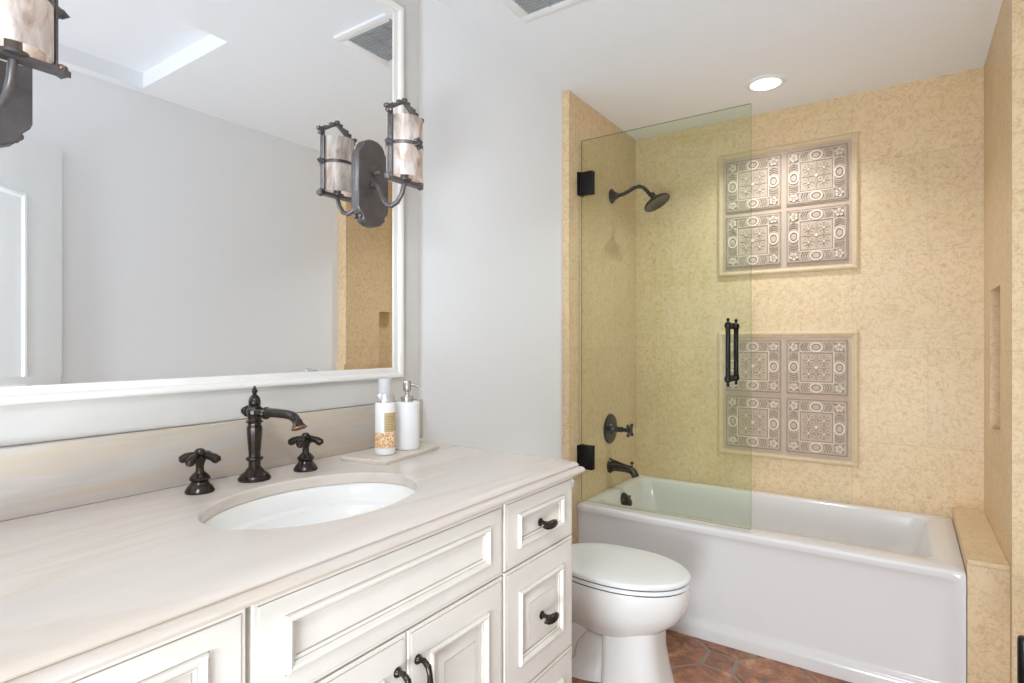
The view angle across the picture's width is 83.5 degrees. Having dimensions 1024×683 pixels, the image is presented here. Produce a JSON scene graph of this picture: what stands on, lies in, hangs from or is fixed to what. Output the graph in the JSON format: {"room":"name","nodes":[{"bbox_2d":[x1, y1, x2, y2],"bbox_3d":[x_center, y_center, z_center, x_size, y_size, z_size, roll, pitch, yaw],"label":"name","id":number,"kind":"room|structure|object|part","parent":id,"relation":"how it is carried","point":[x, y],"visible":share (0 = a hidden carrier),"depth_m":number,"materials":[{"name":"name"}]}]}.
{"room":"bathroom","nodes":[
{"label":"bathroom","id":0,"kind":"room"},
{"bbox_2d":[418,0,635,543],"bbox_3d":[-0.607,0.034,1.635,0.136,2.532,4.810,0,0,34],"label":"wall","id":1,"kind":"structure","parent":0,"point":[491,196],"depth_m":2.51,"materials":[{"name":"paint"}]},
{"bbox_2d":[0,0,403,405],"bbox_3d":[-0.692,-0.492,1.406,0.018,1.216,1.176,0,0,34],"label":"wall mirror","id":2,"kind":"object","parent":1,"relation":"attached to","point":[178,213],"visible":0.91,"depth_m":1.36,"materials":[{"name":"mirror"}]},
{"bbox_2d":[0,0,70,146],"bbox_3d":[-0.861,-0.537,0.974,0.216,0.361,0.160,0,0,34],"label":"wall sconce","id":3,"kind":"object","parent":2,"relation":"attached to","point":[28,28],"visible":1,"depth_m":0.97,"materials":[{"name":"grey metal"}]},
{"bbox_3d":[-0.878,-0.449,0.986,0.142,0.094,0.024,0,0,34],"label":"arm","id":4,"kind":"part","parent":3,"relation":"part of","materials":[{"name":"grey metal"}]},
{"bbox_3d":[-0.826,-0.567,0.950,0.106,0.174,0.106,0,0,34],"label":"lamp shade","id":5,"kind":"part","parent":3,"relation":"part of","materials":[{"name":"white glass"}]},
{"bbox_3d":[-0.826,-0.566,0.950,0.022,0.212,0.160,0,0,34],"label":"cage frame","id":6,"kind":"part","parent":3,"relation":"part of","materials":[{"name":"grey metal"}]},
{"bbox_2d":[355,98,423,226],"bbox_3d":[-0.353,-0.537,1.716,0.216,0.361,0.160,0,0,34],"label":"wall sconce","id":7,"kind":"object","parent":2,"relation":"attached to","point":[402,163],"visible":1,"depth_m":1.71,"materials":[{"name":"grey metal"}]},
{"bbox_3d":[-0.369,-0.449,1.727,0.142,0.094,0.024,0,0,34],"label":"arm","id":8,"kind":"part","parent":7,"relation":"part of","materials":[{"name":"grey metal"}]},
{"bbox_3d":[-0.317,-0.566,1.691,0.022,0.212,0.160,0,0,34],"label":"cage frame","id":9,"kind":"part","parent":7,"relation":"part of","materials":[{"name":"grey metal"}]},
{"bbox_3d":[-0.317,-0.685,1.691,0.018,0.065,0.152,0,0,34],"label":"crown","id":10,"kind":"part","parent":7,"relation":"part of","materials":[{"name":"grey metal"}]},
{"bbox_3d":[-0.317,-0.567,1.691,0.106,0.174,0.106,0,0,34],"label":"lamp shade","id":11,"kind":"part","parent":7,"relation":"part of","materials":[{"name":"white glass"}]},
{"bbox_2d":[0,0,418,446],"bbox_3d":[-0.708,-0.519,1.414,0.018,1.425,1.351,0,0,34],"label":"trim","id":12,"kind":"structure","parent":1,"relation":"attached to","point":[20,424],"depth_m":1.42,"materials":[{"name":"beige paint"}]},
{"bbox_2d":[0,399,422,520],"bbox_3d":[-0.698,0.259,1.407,0.042,0.130,1.340,0,0,34],"label":"backsplash","id":13,"kind":"structure","parent":1,"relation":"attached to","point":[41,477],"depth_m":1.23,"materials":[{"name":"beige stone"}]},
{"bbox_2d":[603,414,633,443],"bbox_3d":[0.600,0.480,3.154,0.134,0.166,0.166,0,0,34],"label":"shower valve","id":14,"kind":"object","parent":1,"relation":"attached to","point":[610,430],"visible":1,"depth_m":3.15,"materials":[{"name":"brown metal"}]},
{"bbox_3d":[0.597,0.480,3.156,0.098,0.060,0.060,0,0,34],"label":"stem","id":15,"kind":"part","parent":14,"relation":"part of","materials":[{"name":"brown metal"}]},
{"bbox_3d":[0.639,0.480,3.127,0.039,0.070,0.071,0,0,34],"label":"cross handle","id":16,"kind":"part","parent":14,"relation":"part of","materials":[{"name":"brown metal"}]},
{"bbox_2d":[607,458,638,477],"bbox_3d":[0.615,0.690,3.144,0.170,0.092,0.082,0,0,34],"label":"tub spout","id":17,"kind":"object","parent":1,"relation":"attached to","point":[612,465],"visible":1,"depth_m":3.13,"materials":[{"name":"brown metal"}]},
{"bbox_2d":[609,184,669,211],"bbox_3d":[0.693,-0.780,3.117,0.329,0.154,0.150,0,0,34],"label":"showerhead","id":18,"kind":"object","parent":1,"relation":"attached to","point":[657,201],"visible":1,"depth_m":3.09,"materials":[{"name":"brown metal"}]},
{"bbox_3d":[0.668,-0.817,3.134,0.211,0.081,0.021,0,0,34],"label":"arm","id":19,"kind":"part","parent":18,"relation":"part of","materials":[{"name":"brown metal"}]},
{"bbox_2d":[572,629,851,682],"bbox_3d":[0.139,1.330,1.087,2.200,0.060,4.950,0,0,34],"label":"floor","id":20,"kind":"structure","parent":0,"point":[692,659],"depth_m":2.30,"materials":[{"name":"tile"}]},
{"bbox_2d":[61,477,571,682],"bbox_3d":[-0.436,0.833,1.230,0.674,0.934,1.282,0,0,34],"label":"vanity cabinet","id":21,"kind":"object","parent":20,"relation":"on","point":[485,597],"visible":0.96,"depth_m":1.09,"materials":[{"name":"white paint"}]},
{"bbox_3d":[-0.470,0.451,0.675,0.029,0.160,0.325,0,0,34],"label":"drawer","id":22,"kind":"part","parent":21,"relation":"part of","materials":[{"name":"white paint"}]},
{"bbox_2d":[0,441,584,682],"bbox_3d":[-0.446,0.345,1.231,0.655,0.040,1.342,0,0,34],"label":"countertop","id":23,"kind":"structure","parent":21,"relation":"on","point":[88,587],"depth_m":0.90,"materials":[{"name":"beige stone"}]},
{"bbox_2d":[179,448,220,494],"bbox_3d":[-0.678,0.278,1.246,0.070,0.095,0.070,0,0,-44],"label":"tap","id":24,"kind":"object","parent":23,"relation":"on","point":[200,484],"visible":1,"depth_m":1.24,"materials":[{"name":"brown metal"}]},
{"bbox_3d":[-0.678,0.250,1.246,0.070,0.025,0.070,0,0,-44],"label":"cross handle","id":25,"kind":"part","parent":24,"relation":"part of","materials":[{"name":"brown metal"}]},
{"bbox_3d":[-0.678,0.264,1.246,0.028,0.042,0.028,0,0,34],"label":"stem","id":26,"kind":"part","parent":24,"relation":"part of","materials":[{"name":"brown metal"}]},
{"bbox_2d":[238,386,306,482],"bbox_3d":[-0.552,0.214,1.320,0.236,0.222,0.073,0,0,34],"label":"faucet","id":27,"kind":"object","parent":23,"relation":"on","point":[255,473],"visible":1,"depth_m":1.34,"materials":[{"name":"brown metal"}]},
{"bbox_3d":[-0.634,0.165,1.376,0.038,0.028,0.028,0,0,34],"label":"knob","id":28,"kind":"part","parent":27,"relation":"part of","materials":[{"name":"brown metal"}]},
{"bbox_3d":[-0.534,0.168,1.307,0.164,0.035,0.029,0,0,34],"label":"spout","id":29,"kind":"part","parent":27,"relation":"part of","materials":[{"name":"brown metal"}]},
{"bbox_2d":[288,433,323,472],"bbox_3d":[-0.525,0.278,1.460,0.070,0.095,0.070,0,0,-44],"label":"tap","id":30,"kind":"object","parent":23,"relation":"on","point":[305,463],"visible":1,"depth_m":1.45,"materials":[{"name":"brown metal"}]},
{"bbox_3d":[-0.525,0.264,1.460,0.028,0.042,0.028,0,0,34],"label":"stem","id":31,"kind":"part","parent":30,"relation":"part of","materials":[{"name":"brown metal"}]},
{"bbox_3d":[-0.525,0.250,1.460,0.070,0.025,0.070,0,0,-44],"label":"cross handle","id":32,"kind":"part","parent":30,"relation":"part of","materials":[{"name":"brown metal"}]},
{"bbox_2d":[203,482,414,529],"bbox_3d":[-0.407,0.425,1.213,0.384,0.150,0.508,0,0,34],"label":"sink basin","id":33,"kind":"object","parent":23,"relation":"in","point":[319,504],"visible":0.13,"depth_m":1.36,"materials":[{"name":"white ceramic"}]},
{"bbox_2d":[340,444,438,464],"bbox_3d":[-0.347,0.319,1.665,0.156,0.010,0.264,0,0,26],"label":"tray","id":34,"kind":"object","parent":23,"relation":"on","point":[369,455],"visible":0.74,"depth_m":1.59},
{"bbox_2d":[375,378,395,454],"bbox_3d":[-0.356,0.207,1.612,0.058,0.212,0.057,0,0,34],"label":"bottle","id":35,"kind":"object","parent":34,"relation":"on","point":[385,414],"visible":1,"depth_m":1.59,"materials":[{"name":"white plastic"}]},
{"bbox_2d":[395,381,420,449],"bbox_3d":[-0.311,0.213,1.700,0.073,0.200,0.073,0,0,34],"label":"soap dispenser","id":36,"kind":"object","parent":34,"relation":"on","point":[407,410],"visible":0.9,"depth_m":1.67,"materials":[{"name":"white ceramic"}]},
{"bbox_3d":[-0.286,0.859,0.942,0.029,0.642,0.304,0,0,34],"label":"door","id":37,"kind":"part","parent":21,"relation":"part of","materials":[{"name":"white paint"}]},
{"bbox_3d":[-0.199,0.452,1.069,0.029,0.162,0.611,0,0,34],"label":"false drawer","id":38,"kind":"part","parent":21,"relation":"part of","materials":[{"name":"white paint"}]},
{"bbox_3d":[-0.192,0.652,1.032,0.042,0.124,0.019,0,0,34],"label":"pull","id":39,"kind":"part","parent":21,"relation":"part of","materials":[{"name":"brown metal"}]},
{"bbox_3d":[-0.162,0.652,1.075,0.042,0.124,0.019,0,0,34],"label":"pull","id":40,"kind":"part","parent":21,"relation":"part of","materials":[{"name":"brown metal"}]},
{"bbox_3d":[-0.112,0.859,1.196,0.029,0.642,0.304,0,0,34],"label":"door","id":41,"kind":"part","parent":21,"relation":"part of","materials":[{"name":"white paint"}]},
{"bbox_3d":[0.071,0.687,1.462,0.029,0.302,0.325,0,0,34],"label":"drawer","id":42,"kind":"part","parent":21,"relation":"part of","materials":[{"name":"white paint"}]},
{"bbox_3d":[0.071,0.451,1.462,0.029,0.160,0.325,0,0,34],"label":"drawer","id":43,"kind":"part","parent":21,"relation":"part of","materials":[{"name":"white paint"}]},
{"bbox_3d":[0.089,0.455,1.440,0.044,0.021,0.066,0,0,34],"label":"knob","id":44,"kind":"part","parent":21,"relation":"part of","materials":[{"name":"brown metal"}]},
{"bbox_3d":[0.093,0.692,1.444,0.044,0.021,0.066,0,0,34],"label":"knob","id":45,"kind":"part","parent":21,"relation":"part of","materials":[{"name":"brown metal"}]},
{"bbox_3d":[0.071,1.011,1.462,0.029,0.338,0.325,0,0,34],"label":"drawer","id":46,"kind":"part","parent":21,"relation":"part of","materials":[{"name":"white paint"}]},
{"bbox_2d":[571,479,690,682],"bbox_3d":[0.336,0.955,2.286,0.743,0.690,0.408,0,0,34],"label":"toilet","id":47,"kind":"object","parent":20,"relation":"on","point":[625,600],"visible":0.59,"depth_m":2.10,"materials":[{"name":"white ceramic"}]},
{"bbox_3d":[0.420,0.887,2.228,0.532,0.016,0.372,0,0,34],"label":"seat","id":48,"kind":"part","parent":47,"relation":"part of","materials":[{"name":"plastic"}]},
{"bbox_3d":[0.419,0.862,2.229,0.542,0.025,0.378,0,0,34],"label":"lid","id":49,"kind":"part","parent":47,"relation":"part of","materials":[{"name":"plastic"}]},
{"bbox_2d":[577,475,965,682],"bbox_3d":[1.168,1.052,2.746,1.531,0.495,0.767,0,0,34],"label":"bathtub","id":50,"kind":"object","parent":20,"relation":"on","point":[852,593],"visible":0.81,"depth_m":2.38,"materials":[{"name":"ceramic"}]},
{"bbox_2d":[577,103,750,529],"bbox_3d":[0.678,-0.109,2.664,0.816,1.806,0.171,0,0,34],"label":"screen","id":51,"kind":"object","parent":50,"relation":"on","point":[585,180],"visible":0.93,"depth_m":2.85,"materials":[{"name":"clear glass"}]},
{"bbox_3d":[0.925,0.043,2.439,0.031,0.292,0.080,0,0,34],"label":"pull handle","id":52,"kind":"part","parent":51,"relation":"part of","materials":[{"name":"black metal"}]},
{"bbox_3d":[0.976,0.043,2.514,0.031,0.292,0.080,0,0,34],"label":"pull handle","id":53,"kind":"part","parent":51,"relation":"part of","materials":[{"name":"black metal"}]},
{"bbox_2d":[437,0,1002,139],"bbox_3d":[0.139,-1.312,1.087,2.200,0.160,4.950,0,0,34],"label":"ceiling","id":54,"kind":"structure","parent":0,"point":[636,63],"depth_m":2.41,"materials":[{"name":"paint"}]},
{"bbox_2d":[499,0,586,22],"bbox_3d":[0.104,-1.226,1.954,0.360,0.012,0.347,0,0,34],"label":"ceiling vent","id":55,"kind":"object","parent":54,"relation":"in","point":[527,10],"visible":1,"depth_m":2.09,"materials":[{"name":"white plastic"}]},
{"bbox_2d":[515,0,563,13],"bbox_3d":[0.104,-1.226,1.954,0.276,0.011,0.263,0,0,34],"label":"grille","id":56,"kind":"object","parent":55,"relation":"attached to","point":[523,6],"depth_m":2.09,"materials":[{"name":"metal"}]},
{"bbox_2d":[745,74,786,91],"bbox_3d":[1.204,-1.230,2.727,0.184,0.011,0.184,0,0,34],"label":"recessed light","id":57,"kind":"object","parent":54,"relation":"in","point":[768,82],"visible":1,"depth_m":2.71,"materials":[{"name":"white plastic"}]},
{"bbox_2d":[636,67,983,518],"bbox_3d":[1.512,0.034,3.037,1.844,2.532,0.100,0,0,34],"label":"wall","id":58,"kind":"structure","parent":0,"point":[914,300],"depth_m":2.82,"materials":[{"name":"stone"}]},
{"bbox_2d":[718,132,858,276],"bbox_3d":[1.431,-0.701,3.021,0.676,0.676,0.018,0,0,34],"label":"tile panel","id":59,"kind":"object","parent":58,"relation":"attached to","point":[793,207],"visible":1,"depth_m":3.00,"materials":[{"name":"ceramic"}]},
{"bbox_2d":[718,331,858,467],"bbox_3d":[1.431,0.281,3.021,0.676,0.676,0.018,0,0,34],"label":"tile panel","id":60,"kind":"object","parent":58,"relation":"attached to","point":[795,397],"visible":0.98,"depth_m":3.00,"materials":[{"name":"ceramic"}]},
{"bbox_2d":[984,0,1023,682],"bbox_3d":[1.953,0.034,2.175,0.182,2.532,0.823,0,0,34],"label":"wall","id":61,"kind":"structure","parent":0,"point":[1004,63],"depth_m":2.01,"materials":[{"name":"stone"}]},
{"bbox_2d":[952,506,1009,682],"bbox_3d":[1.843,1.026,2.275,0.112,0.549,0.783,0,0,34],"label":"ledge","id":62,"kind":"object","parent":61,"relation":"attached to","point":[987,569],"depth_m":1.97,"materials":[{"name":"stone"}]},
{"bbox_3d":[0.654,0.034,0.210,0.100,2.532,3.887,0,0,34],"label":"wall","id":63,"kind":"structure","parent":0,"visible":0},
{"bbox_2d":[1017,635,1023,682],"bbox_3d":[1.353,0.816,1.436,0.134,0.128,0.052,0,0,34],"label":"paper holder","id":64,"kind":"object","parent":63,"relation":"attached to","point":[1020,639],"visible":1,"depth_m":1.46,"materials":[{"name":"black metal"}]}
]}

